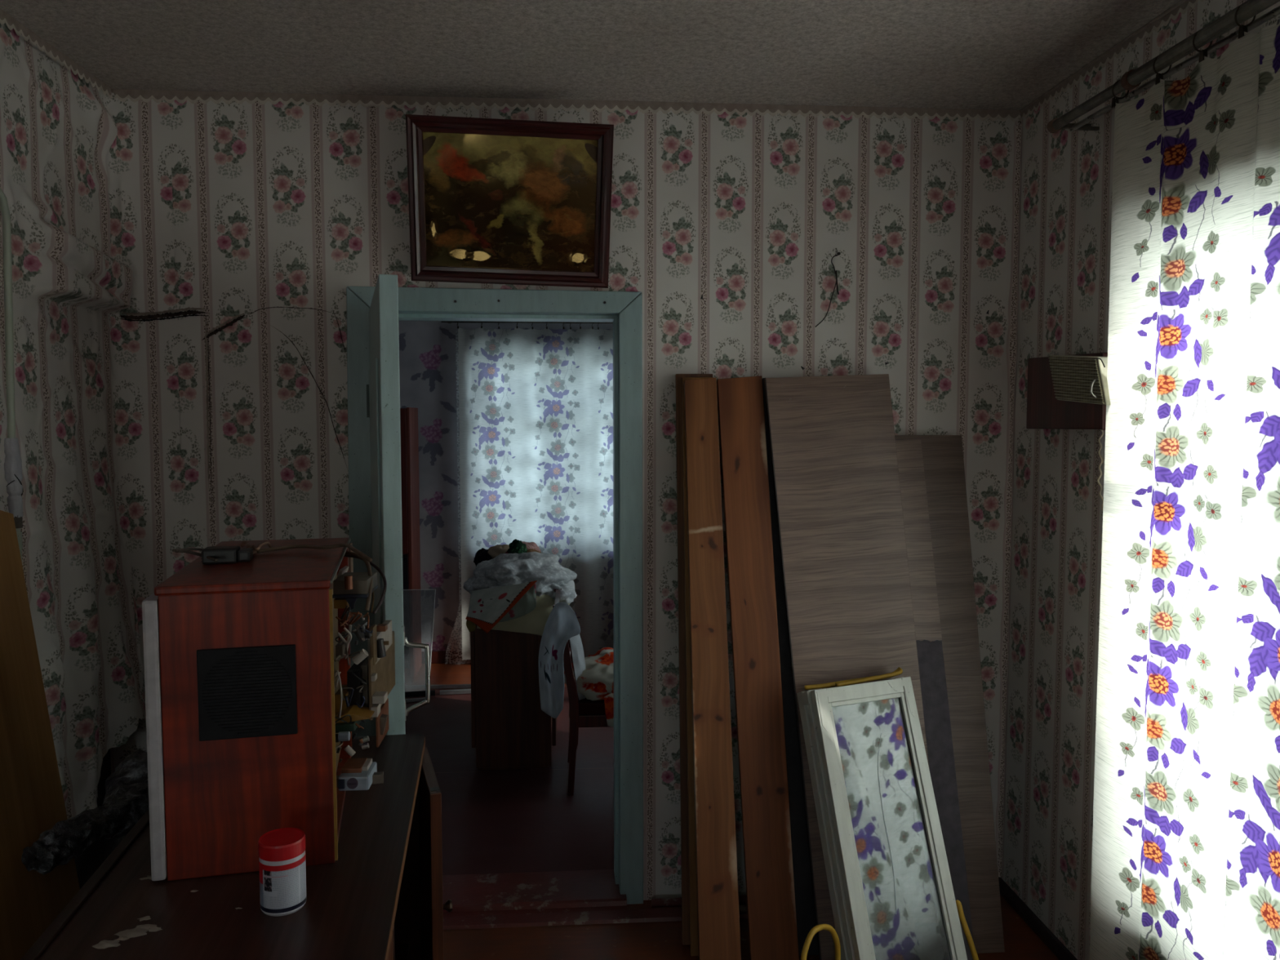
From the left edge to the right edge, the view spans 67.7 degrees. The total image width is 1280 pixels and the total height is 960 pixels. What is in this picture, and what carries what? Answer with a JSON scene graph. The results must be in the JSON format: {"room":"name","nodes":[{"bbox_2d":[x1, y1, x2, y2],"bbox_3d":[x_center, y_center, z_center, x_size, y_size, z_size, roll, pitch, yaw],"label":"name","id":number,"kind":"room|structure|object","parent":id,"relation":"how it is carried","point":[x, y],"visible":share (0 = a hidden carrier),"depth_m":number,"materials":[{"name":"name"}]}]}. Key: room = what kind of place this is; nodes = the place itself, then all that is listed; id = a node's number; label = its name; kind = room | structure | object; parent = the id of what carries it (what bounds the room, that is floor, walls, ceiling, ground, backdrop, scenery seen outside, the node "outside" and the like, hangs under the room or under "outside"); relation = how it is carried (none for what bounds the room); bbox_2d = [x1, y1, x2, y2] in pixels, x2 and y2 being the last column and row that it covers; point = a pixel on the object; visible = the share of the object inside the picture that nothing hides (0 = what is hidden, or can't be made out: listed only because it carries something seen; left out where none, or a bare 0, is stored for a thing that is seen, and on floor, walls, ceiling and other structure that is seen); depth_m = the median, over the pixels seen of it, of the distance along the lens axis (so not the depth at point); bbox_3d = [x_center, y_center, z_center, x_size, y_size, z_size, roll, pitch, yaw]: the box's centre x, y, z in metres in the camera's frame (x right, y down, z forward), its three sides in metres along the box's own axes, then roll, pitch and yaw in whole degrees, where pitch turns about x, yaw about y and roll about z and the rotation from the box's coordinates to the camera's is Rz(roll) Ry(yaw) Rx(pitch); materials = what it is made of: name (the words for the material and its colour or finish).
{"room":"abandoned building interior","nodes":[
{"label":"abandoned building interior","id":0,"kind":"room"},
{"bbox_2d":[0,22,184,858],"bbox_3d":[-1.416,0.184,0.170,0.441,2.750,5.720,0,4,-4],"label":"wall","id":1,"kind":"structure","parent":0,"point":[86,176],"depth_m":2.64,"materials":[{"name":"paper"}]},
{"bbox_2d":[0,187,22,561],"bbox_3d":[-1.419,0.381,1.977,0.025,2.079,0.526,0,4,-4],"label":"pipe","id":2,"kind":"object","parent":1,"relation":"attached to","point":[6,229],"visible":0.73,"depth_m":2.17,"materials":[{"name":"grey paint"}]},
{"bbox_2d":[4,437,22,517],"bbox_3d":[-1.437,-0.005,2.189,0.034,0.182,0.036,2,4,32],"label":"rag","id":3,"kind":"object","parent":2,"relation":"hanging from","point":[12,464],"visible":0.99,"depth_m":2.18,"materials":[{"name":"white fabric"}]},
{"bbox_2d":[0,8,111,98],"bbox_3d":[-1.430,-1.020,1.073,0.011,0.042,3.480,0,4,-4],"label":"trim","id":4,"kind":"structure","parent":1,"relation":"attached to","point":[11,23],"depth_m":2.49,"materials":[{"name":"brown paper"}]},
{"bbox_2d":[398,320,613,651],"bbox_3d":[-0.456,-0.168,6.226,4.200,2.850,0.280,0,4,-4],"label":"wall","id":5,"kind":"structure","parent":0,"point":[428,368],"depth_m":6.03,"materials":[{"name":"paper"}]},
{"bbox_2d":[421,650,471,663],"bbox_3d":[-0.445,1.127,6.162,3.800,0.075,0.020,0,4,-4],"label":"baseboard","id":6,"kind":"structure","parent":5,"relation":"attached to","point":[437,656],"depth_m":6.09,"materials":[{"name":"red paint"}]},
{"bbox_2d":[444,331,471,664],"bbox_3d":[-0.259,0.125,6.074,1.970,2.116,0.036,0,4,-4],"label":"curtain","id":7,"kind":"object","parent":5,"relation":"hanging from","point":[456,623],"visible":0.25,"depth_m":6.06,"materials":[{"name":"white fabric"}]},
{"bbox_2d":[440,320,613,324],"bbox_3d":[-0.036,-0.988,6.006,2.385,0.020,0.110,0,4,-4],"label":"rail","id":8,"kind":"object","parent":5,"relation":"attached to","point":[447,322],"visible":0.28,"depth_m":5.91,"materials":[{"name":"brown wood"}]},
{"bbox_2d":[457,321,613,660],"bbox_3d":[-0.362,0.076,6.008,1.535,2.128,0.073,0,4,-4],"label":"curtain","id":9,"kind":"object","parent":8,"relation":"hanging from","point":[535,406],"visible":0.52,"depth_m":5.97,"materials":[{"name":"fabric"}]},
{"bbox_2d":[110,99,1022,900],"bbox_3d":[-0.189,-0.007,3.047,3.389,2.750,0.148,0,4,-4],"label":"wall","id":10,"kind":"structure","parent":0,"point":[279,209],"depth_m":2.98,"materials":[{"name":"paper"}]},
{"bbox_2d":[366,274,430,735],"bbox_3d":[-0.669,0.429,2.614,0.109,1.838,0.855,-1,4,-18],"label":"door","id":11,"kind":"structure","parent":10,"relation":"in","point":[383,389],"depth_m":2.19,"materials":[{"name":"teal paint"}]},
{"bbox_2d":[346,285,643,904],"bbox_3d":[-0.454,0.399,3.067,0.920,1.992,0.173,0,4,-4],"label":"door frame","id":12,"kind":"structure","parent":10,"relation":"attached to","point":[415,304],"depth_m":2.98,"materials":[{"name":"teal paint"}]},
{"bbox_2d":[405,114,613,288],"bbox_3d":[-0.382,-0.815,2.818,0.604,0.470,0.154,0,4,-4],"label":"framed picture","id":13,"kind":"object","parent":10,"relation":"attached to","point":[491,201],"visible":1,"depth_m":2.82},
{"bbox_2d":[422,132,597,271],"bbox_3d":[-0.382,-0.817,2.825,0.506,0.382,0.009,1,20,-4],"label":"print","id":14,"kind":"object","parent":13,"relation":"attached to","point":[493,202],"depth_m":2.82},
{"bbox_2d":[435,768,613,875],"bbox_3d":[-0.117,1.320,3.747,2.909,0.003,1.052,0,4,-4],"label":"floor","id":15,"kind":"structure","parent":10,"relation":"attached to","point":[509,821],"depth_m":3.69,"materials":[{"name":"brown wood"}]},
{"bbox_2d":[552,588,608,795],"bbox_3d":[-0.121,0.896,4.141,0.502,0.796,0.408,0,4,-4],"label":"dining chair","id":16,"kind":"object","parent":15,"relation":"on","point":[584,713],"visible":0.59,"depth_m":3.94,"materials":[{"name":"brown wood"}]},
{"bbox_2d":[537,601,585,718],"bbox_3d":[-0.292,0.734,3.924,0.114,0.477,0.243,4,5,43],"label":"embroidered cloth","id":17,"kind":"object","parent":16,"relation":"hanging from","point":[562,625],"visible":0.98,"depth_m":3.88,"materials":[{"name":"white fabric"}]},
{"bbox_2d":[564,647,613,727],"bbox_3d":[-0.115,0.874,4.135,0.428,0.261,0.419,2,4,29],"label":"blanket","id":18,"kind":"object","parent":16,"relation":"on","point":[596,682],"visible":0.3,"depth_m":3.97,"materials":[{"name":"white fabric"}]},
{"bbox_2d":[577,693,605,715],"bbox_3d":[-0.072,0.933,4.146,0.405,0.050,0.404,0,4,-4],"label":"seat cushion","id":19,"kind":"object","parent":16,"relation":"on","point":[584,706],"depth_m":3.94,"materials":[{"name":"black fabric"}]},
{"bbox_2d":[442,869,626,916],"bbox_3d":[-0.510,1.350,3.107,0.924,0.034,0.240,0,4,-4],"label":"door threshold","id":20,"kind":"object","parent":10,"relation":"attached to","point":[579,891],"depth_m":3.09,"materials":[{"name":"red paint"}]},
{"bbox_2d":[111,88,1021,121],"bbox_3d":[-0.185,-1.143,2.919,2.789,0.044,0.011,0,4,-4],"label":"trim","id":21,"kind":"structure","parent":10,"relation":"attached to","point":[122,95],"depth_m":2.91,"materials":[{"name":"brown paper"}]},
{"bbox_2d":[443,905,747,929],"bbox_3d":[-0.286,1.369,2.976,1.350,0.014,0.054,0,4,-4],"label":"floor","id":22,"kind":"structure","parent":10,"relation":"attached to","point":[562,918],"depth_m":2.97,"materials":[{"name":"red paint"}]},
{"bbox_2d":[650,895,746,907],"bbox_3d":[0.608,1.375,3.131,1.150,0.074,0.060,0,4,-4],"label":"baseboard","id":23,"kind":"structure","parent":10,"relation":"attached to","point":[660,902],"depth_m":3.06,"materials":[{"name":"red paint"}]},
{"bbox_2d":[815,252,840,327],"bbox_3d":[0.590,-0.599,3.011,0.080,0.236,0.026,0,4,-4],"label":"wire","id":24,"kind":"object","parent":10,"relation":"hanging from","point":[838,253],"visible":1,"depth_m":3.00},
{"bbox_2d":[0,0,1181,110],"bbox_3d":[0.019,-1.126,0.133,3.389,0.303,5.610,0,4,-4],"label":"ceiling","id":25,"kind":"structure","parent":0,"point":[1004,55],"depth_m":2.49,"materials":[{"name":"paint"}]},
{"bbox_2d":[404,662,1058,959],"bbox_3d":[-0.132,1.522,1.900,4.200,0.150,8.800,0,4,-4],"label":"floor","id":26,"kind":"structure","parent":0,"point":[651,940],"depth_m":2.87,"materials":[{"name":"orange paint"}]},
{"bbox_2d":[0,510,79,959],"bbox_3d":[-1.173,0.692,1.630,1.078,1.547,0.468,4,5,43],"label":"board","id":27,"kind":"object","parent":26,"relation":"on","point":[32,802],"visible":0.89,"depth_m":1.89,"materials":[{"name":"beige wood"}]},
{"bbox_2d":[20,733,453,959],"bbox_3d":[-0.569,1.041,1.467,0.528,0.868,1.360,-1,4,-9],"label":"table","id":28,"kind":"object","parent":26,"relation":"on","point":[382,898],"visible":0.73,"depth_m":1.43,"materials":[{"name":"brown wood"}]},
{"bbox_2d":[92,939,120,948],"bbox_3d":[-0.716,0.623,1.284,0.037,0.001,0.022,0,4,-4],"label":"dust patch","id":29,"kind":"object","parent":28,"relation":"on","point":[104,944],"visible":1,"depth_m":1.28,"materials":[{"name":"paint"}]},
{"bbox_2d":[114,936,129,940],"bbox_3d":[-0.704,0.623,1.299,0.020,0.001,0.013,0,4,-4],"label":"dust patch","id":30,"kind":"object","parent":28,"relation":"on","point":[121,938],"visible":1,"depth_m":1.30,"materials":[{"name":"paint"}]},
{"bbox_2d":[114,928,147,937],"bbox_3d":[-0.699,0.622,1.311,0.042,0.001,0.028,-2,4,-28],"label":"dust patch","id":31,"kind":"object","parent":28,"relation":"on","point":[135,932],"visible":1,"depth_m":1.31,"materials":[{"name":"paint"}]},
{"bbox_2d":[137,915,151,920],"bbox_3d":[-0.700,0.619,1.349,0.016,0.001,0.013,-3,5,-38],"label":"dust patch","id":32,"kind":"object","parent":28,"relation":"on","point":[146,917],"visible":1,"depth_m":1.35,"materials":[{"name":"paint"}]},
{"bbox_2d":[135,924,157,928],"bbox_3d":[-0.687,0.621,1.328,0.028,0.001,0.014,0,4,-4],"label":"dust patch","id":33,"kind":"object","parent":28,"relation":"on","point":[145,926],"visible":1,"depth_m":1.33,"materials":[{"name":"paint"}]},
{"bbox_2d":[139,875,167,879],"bbox_3d":[-0.748,0.611,1.468,0.043,0.001,0.020,0,4,-4],"label":"dust patch","id":34,"kind":"object","parent":28,"relation":"on","point":[148,877],"visible":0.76,"depth_m":1.47,"materials":[{"name":"paint"}]},
{"bbox_2d":[147,926,162,931],"bbox_3d":[-0.671,0.621,1.321,0.018,0.001,0.015,3,5,37],"label":"dust patch","id":35,"kind":"object","parent":28,"relation":"on","point":[154,928],"visible":1,"depth_m":1.32,"materials":[{"name":"paint"}]},
{"bbox_2d":[142,537,395,880],"bbox_3d":[-0.641,0.365,1.746,0.372,0.454,0.573,-1,4,-14],"label":"television","id":36,"kind":"object","parent":28,"relation":"on","point":[255,701],"visible":1,"depth_m":1.47,"materials":[{"name":"red wood"}]},
{"bbox_2d":[172,547,204,551],"bbox_3d":[-0.743,0.116,1.578,0.006,0.044,0.304,-1,4,-16],"label":"cable","id":37,"kind":"object","parent":36,"relation":"on","point":[184,548],"visible":0.88,"depth_m":1.54,"materials":[{"name":"black plastic"}]},
{"bbox_2d":[175,550,217,561],"bbox_3d":[-0.727,0.120,1.551,0.046,0.040,0.183,0,4,-4],"label":"cable","id":38,"kind":"object","parent":36,"relation":"on","point":[199,554],"visible":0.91,"depth_m":1.60,"materials":[{"name":"black plastic"}]},
{"bbox_2d":[200,546,253,564],"bbox_3d":[-0.719,0.129,1.668,0.078,0.026,0.064,-1,4,-13],"label":"power adapter","id":39,"kind":"object","parent":36,"relation":"on","point":[224,554],"visible":0.99,"depth_m":1.64,"materials":[{"name":"black plastic"}]},
{"bbox_2d":[196,644,297,741],"bbox_3d":[-0.601,0.326,1.464,0.141,0.140,0.008,-1,4,-14],"label":"speaker grille","id":40,"kind":"object","parent":36,"relation":"attached to","point":[246,692],"depth_m":1.46,"materials":[{"name":"black fabric"}]},
{"bbox_2d":[240,540,257,554],"bbox_3d":[-0.720,0.128,1.765,0.025,0.015,0.162,-2,4,-26],"label":"scrap","id":41,"kind":"object","parent":36,"relation":"on","point":[244,543],"visible":0.52,"depth_m":1.80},
{"bbox_2d":[248,541,271,551],"bbox_3d":[-0.701,0.125,1.740,0.028,0.018,0.120,0,4,-4],"label":"cable","id":42,"kind":"object","parent":36,"relation":"on","point":[268,543],"visible":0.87,"depth_m":1.75,"materials":[{"name":"brown plastic"}]},
{"bbox_2d":[257,543,372,562],"bbox_3d":[-0.534,0.127,1.690,0.358,0.025,0.116,3,5,40],"label":"cable","id":43,"kind":"object","parent":36,"relation":"on","point":[350,547],"visible":0.98,"depth_m":1.77,"materials":[{"name":"plastic"}]},
{"bbox_2d":[337,778,345,789],"bbox_3d":[-0.483,0.492,1.548,0.010,0.015,0.010,0,4,-4],"label":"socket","id":44,"kind":"object","parent":36,"relation":"attached to","point":[341,782],"depth_m":1.54,"materials":[{"name":"blue plastic"}]},
{"bbox_2d":[334,704,374,723],"bbox_3d":[-0.483,0.396,1.619,0.061,0.016,0.050,0,4,-4],"label":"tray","id":45,"kind":"object","parent":36,"relation":"on","point":[357,713],"depth_m":1.61,"materials":[{"name":"yellow plastic"}]},
{"bbox_2d":[341,757,372,773],"bbox_3d":[-0.471,0.479,1.589,0.040,0.016,0.050,0,4,-4],"label":"box","id":46,"kind":"object","parent":36,"relation":"in","point":[364,765],"depth_m":1.58,"materials":[{"name":"cardboard"}]},
{"bbox_2d":[371,672,377,681],"bbox_3d":[-0.456,0.338,1.637,0.007,0.010,0.020,0,4,-4],"label":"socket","id":47,"kind":"object","parent":36,"relation":"attached to","point":[374,675],"depth_m":1.63,"materials":[{"name":"plastic"}]},
{"bbox_2d":[370,703,380,717],"bbox_3d":[-0.456,0.396,1.646,0.012,0.018,0.030,0,4,-4],"label":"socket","id":48,"kind":"object","parent":36,"relation":"attached to","point":[375,708],"depth_m":1.63,"materials":[{"name":"plastic"}]},
{"bbox_2d":[372,691,387,703],"bbox_3d":[-0.448,0.375,1.645,0.021,0.014,0.030,0,4,-4],"label":"box","id":49,"kind":"object","parent":36,"relation":"attached to","point":[378,697],"depth_m":1.63,"materials":[{"name":"cardboard"}]},
{"bbox_2d":[257,827,306,916],"bbox_3d":[-0.516,0.566,1.380,0.064,0.103,0.064,0,4,-4],"label":"jar","id":50,"kind":"object","parent":28,"relation":"on","point":[282,851],"visible":1,"depth_m":1.35,"materials":[{"name":"white plastic"}]},
{"bbox_2d":[394,943,409,959],"bbox_3d":[-0.671,1.066,1.799,0.415,0.015,0.615,-1,4,-9],"label":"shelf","id":51,"kind":"object","parent":28,"relation":"attached to","point":[402,950],"depth_m":2.11,"materials":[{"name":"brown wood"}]},
{"bbox_2d":[400,407,422,684],"bbox_3d":[-1.700,0.383,5.678,0.722,1.623,0.330,0,4,-4],"label":"tall cabinet","id":52,"kind":"object","parent":26,"relation":"on","point":[408,415],"visible":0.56,"depth_m":5.58,"materials":[{"name":"red wood"}]},
{"bbox_2d":[404,684,471,688],"bbox_3d":[-1.113,1.190,5.520,0.478,0.020,0.030,0,4,-4],"label":"baseboard","id":53,"kind":"structure","parent":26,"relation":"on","point":[446,686],"depth_m":5.50,"materials":[{"name":"wood"}]},
{"bbox_2d":[404,686,613,772],"bbox_3d":[-0.203,1.243,4.914,2.900,0.003,1.301,0,4,-4],"label":"floor","id":54,"kind":"structure","parent":26,"relation":"on","point":[445,722],"depth_m":4.67,"materials":[{"name":"brown wood"}]},
{"bbox_2d":[404,697,425,702],"bbox_3d":[-1.253,1.209,5.253,0.139,0.018,0.030,-1,4,-13],"label":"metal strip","id":55,"kind":"object","parent":54,"relation":"on","point":[413,700],"visible":0.56,"depth_m":5.24,"materials":[{"name":"metal"}]},
{"bbox_2d":[403,589,435,690],"bbox_3d":[-1.503,0.922,5.460,0.648,0.566,0.167,0,4,-4],"label":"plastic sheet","id":56,"kind":"object","parent":54,"relation":"on","point":[403,589],"visible":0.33,"depth_m":5.50,"materials":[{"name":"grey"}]},
{"bbox_2d":[404,689,435,697],"bbox_3d":[-1.250,1.196,5.355,0.196,0.030,0.030,-1,4,-13],"label":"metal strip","id":57,"kind":"object","parent":54,"relation":"on","point":[420,693],"visible":0.65,"depth_m":5.34,"materials":[{"name":"black metal"}]},
{"bbox_2d":[440,688,471,694],"bbox_3d":[-0.995,1.195,5.413,0.274,0.024,0.035,-1,4,-9],"label":"metal strip","id":58,"kind":"object","parent":54,"relation":"on","point":[458,691],"visible":0.65,"depth_m":5.39,"materials":[{"name":"metal"}]},
{"bbox_2d":[470,624,556,769],"bbox_3d":[-0.593,0.903,4.655,0.373,0.722,0.860,0,4,-4],"label":"cabinet","id":59,"kind":"object","parent":54,"relation":"on","point":[510,729],"visible":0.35,"depth_m":4.23,"materials":[{"name":"brown wood"}]},
{"bbox_2d":[476,595,569,635],"bbox_3d":[-0.540,0.582,4.450,0.435,0.181,0.584,0,4,-4],"label":"sheet","id":60,"kind":"object","parent":59,"relation":"on","point":[534,622],"visible":0.35,"depth_m":4.17,"materials":[{"name":"beige fabric"}]},
{"bbox_2d":[463,551,577,596],"bbox_3d":[-0.556,0.439,4.445,0.526,0.203,0.627,0,4,-4],"label":"pile","id":61,"kind":"object","parent":60,"relation":"on","point":[505,569],"visible":0.58,"depth_m":4.28,"materials":[{"name":"white fabric"}]},
{"bbox_2d":[473,547,492,566],"bbox_3d":[-0.747,0.389,4.610,0.103,0.109,0.209,0,4,5],"label":"garment","id":62,"kind":"object","parent":61,"relation":"on","point":[482,554],"visible":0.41,"depth_m":4.55,"materials":[{"name":"black fabric"}]},
{"bbox_2d":[488,544,509,559],"bbox_3d":[-0.676,0.368,4.658,0.220,0.110,0.224,3,5,38],"label":"folded cloth","id":63,"kind":"object","parent":61,"relation":"on","point":[494,551],"visible":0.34,"depth_m":4.59,"materials":[{"name":"beige fabric"}]},
{"bbox_2d":[466,580,537,633],"bbox_3d":[-0.602,0.546,4.122,0.310,0.224,0.091,1,4,10],"label":"headscarf","id":64,"kind":"object","parent":61,"relation":"hanging from","point":[489,606],"visible":1,"depth_m":4.12,"materials":[{"name":"white fabric"}]},
{"bbox_2d":[466,619,475,631],"bbox_3d":[-0.736,0.632,4.158,0.041,0.064,0.014,1,4,8],"label":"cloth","id":65,"kind":"object","parent":64,"relation":"hanging from","point":[471,626],"visible":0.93,"depth_m":4.15,"materials":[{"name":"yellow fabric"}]},
{"bbox_2d":[506,538,527,553],"bbox_3d":[-0.585,0.347,4.541,0.098,0.131,0.115,0,4,-4],"label":"scarf","id":66,"kind":"object","parent":61,"relation":"on","point":[516,546],"visible":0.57,"depth_m":4.51,"materials":[{"name":"green fabric"}]},
{"bbox_2d":[521,541,541,551],"bbox_3d":[-0.574,0.352,4.748,0.165,0.088,0.272,0,4,-4],"label":"striped cloth","id":67,"kind":"object","parent":61,"relation":"on","point":[533,545],"visible":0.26,"depth_m":4.72,"materials":[{"name":"pink fabric"}]},
{"bbox_2d":[526,548,541,553],"bbox_3d":[-0.470,0.407,4.528,0.200,0.142,0.105,4,5,44],"label":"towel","id":68,"kind":"object","parent":61,"relation":"on","point":[529,550],"visible":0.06,"depth_m":4.59,"materials":[{"name":"brown fabric"}]},
{"bbox_2d":[560,564,574,589],"bbox_3d":[-0.369,0.447,4.497,0.105,0.149,0.174,-2,4,-31],"label":"sheet","id":69,"kind":"object","parent":61,"relation":"on","point":[571,583],"visible":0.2,"depth_m":4.46,"materials":[{"name":"white fabric"}]},
{"bbox_2d":[544,581,577,603],"bbox_3d":[-0.385,0.499,4.392,0.191,0.094,0.338,0,4,-4],"label":"lace cloth","id":70,"kind":"object","parent":60,"relation":"on","point":[567,593],"visible":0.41,"depth_m":4.29,"materials":[{"name":"white fabric"}]},
{"bbox_2d":[675,373,712,945],"bbox_3d":[0.177,0.525,2.917,0.116,1.701,0.272,0,4,-3],"label":"plank","id":71,"kind":"object","parent":26,"relation":"on","point":[680,512],"visible":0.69,"depth_m":2.90,"materials":[{"name":"brown wood"}]},
{"bbox_2d":[681,377,713,955],"bbox_3d":[0.194,0.534,2.874,0.115,1.690,0.300,0,4,-4],"label":"plank","id":72,"kind":"object","parent":26,"relation":"on","point":[691,825],"visible":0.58,"depth_m":2.84,"materials":[{"name":"brown wood"}]},
{"bbox_2d":[684,377,741,959],"bbox_3d":[0.211,0.541,2.815,0.120,1.690,0.363,0,4,-6],"label":"plank","id":73,"kind":"object","parent":26,"relation":"on","point":[717,877],"visible":1,"depth_m":2.79,"materials":[{"name":"brown wood"}]},
{"bbox_2d":[716,375,799,959],"bbox_3d":[0.346,0.535,2.837,0.140,1.696,0.390,-1,4,-13],"label":"plank","id":74,"kind":"object","parent":26,"relation":"on","point":[759,713],"visible":0.98,"depth_m":2.82,"materials":[{"name":"orange wood"}]},
{"bbox_2d":[762,377,818,955],"bbox_3d":[0.498,0.533,2.889,0.156,1.688,0.355,-1,4,-14],"label":"wooden board","id":75,"kind":"object","parent":26,"relation":"on","point":[804,902],"visible":0.14,"depth_m":2.84,"materials":[{"name":"black wood"}]},
{"bbox_2d":[763,373,937,959],"bbox_3d":[0.634,0.538,2.839,0.482,1.712,0.350,0,4,-4],"label":"panel","id":76,"kind":"object","parent":26,"relation":"on","point":[842,534],"visible":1,"depth_m":2.85,"materials":[{"name":"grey wood"}]},
{"bbox_2d":[796,666,967,959],"bbox_3d":[0.663,0.998,2.603,0.307,0.888,0.465,-1,4,-17],"label":"window sash","id":77,"kind":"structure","parent":26,"relation":"on","point":[850,913],"depth_m":2.60,"materials":[{"name":"white paint"}]},
{"bbox_2d":[800,899,978,959],"bbox_3d":[0.657,1.262,2.512,0.614,0.283,0.190,-2,4,-22],"label":"hose","id":78,"kind":"object","parent":26,"relation":"on","point":[815,929],"visible":0.91,"depth_m":2.46,"materials":[{"name":"yellow rubber"}]},
{"bbox_2d":[895,440,973,959],"bbox_3d":[0.857,0.631,2.873,0.172,1.496,0.389,0,4,-6],"label":"panel","id":79,"kind":"object","parent":26,"relation":"on","point":[929,946],"visible":0.56,"depth_m":2.87,"materials":[{"name":"grey wood"}]},
{"bbox_2d":[894,435,1004,953],"bbox_3d":[0.848,0.622,2.914,0.415,1.511,0.367,0,4,-4],"label":"panel","id":80,"kind":"object","parent":26,"relation":"on","point":[942,455],"visible":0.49,"depth_m":2.92,"materials":[{"name":"grey wood"}]},
{"bbox_3d":[-1.220,1.090,2.253,0.285,0.660,0.395,0,4,-4],"label":"sack","id":81,"kind":"object","parent":26,"relation":"on","visible":0},
{"bbox_2d":[21,749,149,875],"bbox_3d":[-1.110,0.720,1.986,0.175,0.177,0.500,0,4,-4],"label":"plastic film","id":82,"kind":"object","parent":81,"relation":"on","point":[126,800],"visible":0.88,"depth_m":1.92,"materials":[{"name":"black plastic"}]},
{"bbox_2d":[1000,0,1279,959],"bbox_3d":[1.538,0.163,0.486,0.280,2.750,5.520,0,4,-4],"label":"wall","id":83,"kind":"structure","parent":0,"point":[1066,180],"depth_m":2.79,"materials":[{"name":"paper"}]},
{"bbox_2d":[998,877,1077,959],"bbox_3d":[1.396,1.523,0.505,0.032,0.034,5.400,0,4,-4],"label":"baseboard","id":84,"kind":"structure","parent":83,"relation":"attached to","point":[1041,930],"depth_m":2.92,"materials":[{"name":"paint"}]},
{"bbox_2d":[1026,352,1107,430],"bbox_3d":[1.206,-0.246,2.662,0.060,0.211,0.414,0,4,-4],"label":"wall shelf","id":85,"kind":"object","parent":83,"relation":"attached to","point":[1044,411],"visible":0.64,"depth_m":2.72,"materials":[{"name":"red wood"}]},
{"bbox_2d":[1048,355,1110,404],"bbox_3d":[1.144,-0.261,2.465,0.084,0.138,0.286,0,4,-4],"label":"radio","id":86,"kind":"object","parent":85,"relation":"attached to","point":[1080,379],"visible":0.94,"depth_m":2.43,"materials":[{"name":"beige plastic"}]},
{"bbox_2d":[1097,429,1103,555],"bbox_3d":[1.226,0.090,2.510,0.017,0.570,0.100,0,4,-4],"label":"cord","id":87,"kind":"object","parent":86,"relation":"hanging from","point":[1102,434],"visible":0.22,"depth_m":2.54,"materials":[{"name":"black plastic"}]},
{"bbox_2d":[1018,0,1204,121],"bbox_3d":[1.347,-1.020,1.036,0.008,0.042,4.000,0,4,-4],"label":"trim","id":88,"kind":"structure","parent":83,"relation":"attached to","point":[1182,6],"depth_m":2.50,"materials":[{"name":"brown paper"}]},
{"bbox_2d":[1047,0,1279,133],"bbox_3d":[1.267,-0.892,1.437,0.131,0.042,2.391,0,4,-4],"label":"curtain rod","id":89,"kind":"object","parent":83,"relation":"attached to","point":[1131,79],"visible":0.89,"depth_m":2.10,"materials":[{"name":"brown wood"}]},
{"bbox_2d":[1089,6,1279,959],"bbox_3d":[1.225,0.274,1.408,0.053,2.352,1.963,0,4,-4],"label":"curtain","id":90,"kind":"object","parent":89,"relation":"hanging from","point":[1185,865],"visible":0.98,"depth_m":2.04,"materials":[{"name":"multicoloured fabric"}]},
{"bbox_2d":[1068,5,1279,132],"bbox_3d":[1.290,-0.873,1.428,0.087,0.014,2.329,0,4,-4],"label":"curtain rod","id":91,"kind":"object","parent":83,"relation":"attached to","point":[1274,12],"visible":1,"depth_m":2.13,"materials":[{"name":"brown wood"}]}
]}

